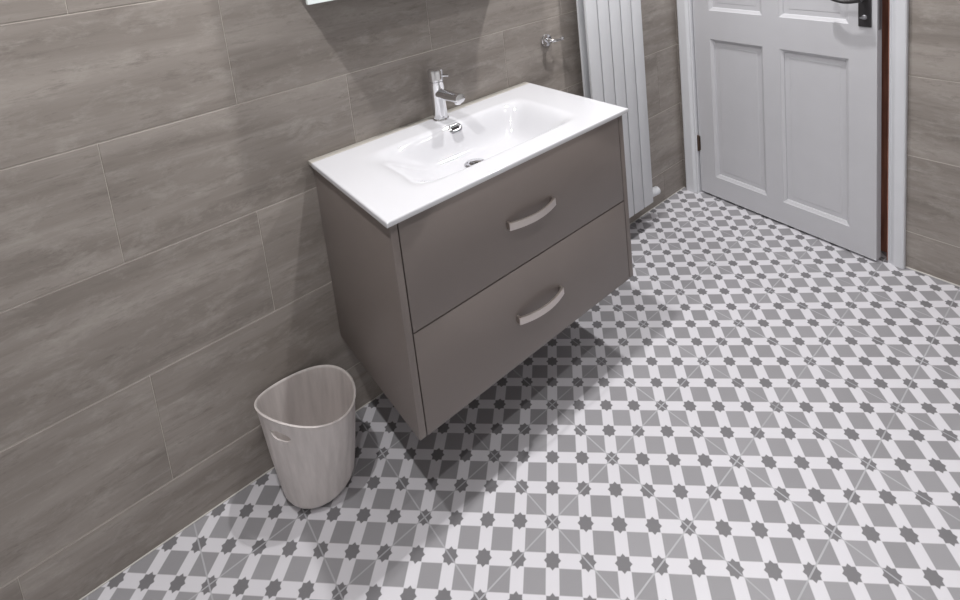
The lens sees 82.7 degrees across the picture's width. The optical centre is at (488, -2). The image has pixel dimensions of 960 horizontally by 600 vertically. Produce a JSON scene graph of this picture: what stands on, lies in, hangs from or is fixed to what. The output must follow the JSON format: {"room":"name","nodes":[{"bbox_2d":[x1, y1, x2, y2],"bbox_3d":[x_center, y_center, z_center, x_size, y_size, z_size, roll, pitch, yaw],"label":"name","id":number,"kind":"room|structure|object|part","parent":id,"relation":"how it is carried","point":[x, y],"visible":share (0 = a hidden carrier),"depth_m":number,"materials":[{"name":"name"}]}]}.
{"room":"bathroom","nodes":[
{"label":"bathroom","id":0,"kind":"room"},
{"bbox_2d":[0,0,684,599],"bbox_3d":[-0.476,0.072,1.572,3.555,2.420,0.030,-13,11,-37],"label":"wall","id":1,"kind":"structure","parent":0,"point":[164,263],"depth_m":1.35,"materials":[{"name":"grey tile"}]},
{"bbox_2d":[306,0,332,4],"bbox_3d":[-0.232,-0.394,1.613,0.783,0.687,0.155,-13,11,-37],"label":"mirror","id":2,"kind":"object","parent":1,"relation":"attached to","point":[308,2],"visible":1,"depth_m":1.38,"materials":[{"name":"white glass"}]},
{"bbox_2d":[79,187,683,599],"bbox_3d":[-0.364,1.266,1.725,3.495,0.003,0.005,-13,11,-37],"label":"trim","id":3,"kind":"structure","parent":1,"relation":"attached to","point":[683,187],"depth_m":1.42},
{"bbox_2d":[313,115,632,440],"bbox_3d":[-0.008,0.686,1.652,0.811,0.554,0.490,-13,11,-37],"label":"vanity unit","id":4,"kind":"object","parent":1,"relation":"attached to","point":[439,304],"visible":0.9,"depth_m":1.41,"materials":[{"name":"beige paint"}]},
{"bbox_3d":[-0.325,0.755,1.425,0.019,0.554,0.459,-13,11,-37],"label":"panel","id":5,"kind":"part","parent":4,"relation":"part of","materials":[{"name":"beige paint"}]},
{"bbox_2d":[308,82,628,227],"bbox_3d":[-0.037,0.447,1.623,0.836,0.100,0.474,-13,11,-37],"label":"washbasin","id":6,"kind":"object","parent":4,"relation":"in","point":[396,175],"visible":1,"depth_m":1.60,"materials":[{"name":"white ceramic"}]},
{"bbox_2d":[427,67,464,121],"bbox_3d":[-0.131,0.308,1.710,0.056,0.168,0.153,-13,11,-37],"label":"mixer tap","id":7,"kind":"object","parent":6,"relation":"on","point":[440,95],"visible":1,"depth_m":1.72,"materials":[{"name":"silver metal"}]},
{"bbox_3d":[-0.122,0.303,1.694,0.037,0.034,0.117,-13,11,-37],"label":"spout","id":8,"kind":"part","parent":7,"relation":"part of","materials":[{"name":"silver metal"}]},
{"bbox_3d":[0.105,0.566,1.472,0.768,0.276,0.020,-13,11,-37],"label":"drawer","id":9,"kind":"part","parent":4,"relation":"part of","materials":[{"name":"beige paint"}]},
{"bbox_3d":[0.134,0.838,1.514,0.768,0.270,0.020,-13,11,-37],"label":"drawer","id":10,"kind":"part","parent":4,"relation":"part of","materials":[{"name":"beige paint"}]},
{"bbox_3d":[0.120,0.574,1.452,0.168,0.021,0.031,-13,11,-37],"label":"handle","id":11,"kind":"part","parent":4,"relation":"part of","materials":[{"name":"silver metal"}]},
{"bbox_3d":[0.148,0.842,1.494,0.168,0.021,0.031,-13,11,-37],"label":"handle","id":12,"kind":"part","parent":4,"relation":"part of","materials":[{"name":"silver metal"}]},
{"bbox_3d":[0.291,0.615,1.903,0.019,0.554,0.459,-13,11,-37],"label":"panel","id":13,"kind":"part","parent":4,"relation":"part of","materials":[{"name":"beige paint"}]},
{"bbox_2d":[541,34,563,46],"bbox_3d":[0.246,0.159,2.098,0.082,0.051,0.049,-13,11,-37],"label":"robe hook","id":14,"kind":"object","parent":1,"relation":"attached to","point":[546,40],"visible":1,"depth_m":2.09,"materials":[{"name":"silver metal"}]},
{"bbox_3d":[0.256,0.158,2.095,0.070,0.017,0.025,-8,9,-13],"label":"arm","id":15,"kind":"part","parent":14,"relation":"part of","materials":[{"name":"silver metal"}]},
{"bbox_2d":[576,0,660,217],"bbox_3d":[0.518,0.112,2.276,0.427,1.679,0.102,-13,11,-37],"label":"radiator","id":16,"kind":"object","parent":1,"relation":"attached to","point":[610,31],"visible":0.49,"depth_m":2.26,"materials":[{"name":"metal"}]},
{"bbox_3d":[0.380,0.141,2.161,0.064,1.653,0.009,-13,11,-37],"label":"panel","id":17,"kind":"part","parent":16,"relation":"part of","materials":[{"name":"metal"}]},
{"bbox_3d":[0.404,0.143,2.131,0.064,1.673,0.011,-13,11,-37],"label":"panel","id":18,"kind":"part","parent":16,"relation":"part of","materials":[{"name":"metal"}]},
{"bbox_3d":[0.458,0.131,2.173,0.064,1.673,0.011,-13,11,-37],"label":"panel","id":19,"kind":"part","parent":16,"relation":"part of","materials":[{"name":"metal"}]},
{"bbox_3d":[0.512,0.119,2.215,0.064,1.673,0.011,-13,11,-37],"label":"panel","id":20,"kind":"part","parent":16,"relation":"part of","materials":[{"name":"metal"}]},
{"bbox_3d":[0.567,0.107,2.257,0.064,1.673,0.011,-13,11,-37],"label":"panel","id":21,"kind":"part","parent":16,"relation":"part of","materials":[{"name":"metal"}]},
{"bbox_3d":[0.621,0.094,2.299,0.064,1.673,0.011,-13,11,-37],"label":"panel","id":22,"kind":"part","parent":16,"relation":"part of","materials":[{"name":"metal"}]},
{"bbox_2d":[82,187,959,599],"bbox_3d":[0.444,1.335,0.869,3.795,0.040,2.450,-13,11,-37],"label":"floor","id":23,"kind":"structure","parent":0,"point":[767,408],"depth_m":1.44,"materials":[{"name":"tile"}]},
{"bbox_2d":[254,365,355,508],"bbox_3d":[-0.473,1.157,1.462,0.258,0.318,0.242,-1,10,29],"label":"waste bin","id":24,"kind":"object","parent":23,"relation":"on","point":[307,417],"visible":1,"depth_m":1.41,"materials":[{"name":"beige plastic"}]},
{"bbox_2d":[675,0,959,285],"bbox_3d":[1.621,-0.169,1.694,0.060,2.420,2.350,-13,11,-37],"label":"wall","id":25,"kind":"structure","parent":0,"point":[933,113],"depth_m":1.92,"materials":[{"name":"grey tile"}]},
{"bbox_2d":[676,0,908,268],"bbox_3d":[1.180,-0.026,2.253,0.202,2.060,0.905,-13,11,-37],"label":"door","id":26,"kind":"structure","parent":25,"relation":"in","point":[794,112],"depth_m":2.23,"materials":[{"name":"white paint"}]},
{"bbox_3d":[1.297,-0.007,1.990,0.054,0.045,0.132,-12,10,-33],"label":"lever","id":27,"kind":"part","parent":26,"relation":"part of","materials":[{"name":"black metal"}]},
{"bbox_3d":[1.355,0.025,1.967,0.006,0.159,0.042,-12,10,-33],"label":"handle plate","id":28,"kind":"part","parent":26,"relation":"part of","materials":[{"name":"black metal"}]},
{"bbox_3d":[1.396,0.034,1.950,0.024,0.160,0.003,-12,10,-33],"label":"latch plate","id":29,"kind":"part","parent":26,"relation":"part of","materials":[{"name":"metal"}]},
{"bbox_3d":[1.220,-0.020,2.287,0.101,2.030,0.818,-13,11,-37],"label":"frame","id":30,"kind":"part","parent":26,"relation":"part of","materials":[{"name":"brown wood"}]},
{"bbox_2d":[905,266,959,286],"bbox_3d":[2.008,1.049,1.498,0.006,0.004,1.428,-13,11,-37],"label":"trim","id":31,"kind":"structure","parent":25,"relation":"attached to","point":[905,266],"depth_m":1.99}
]}

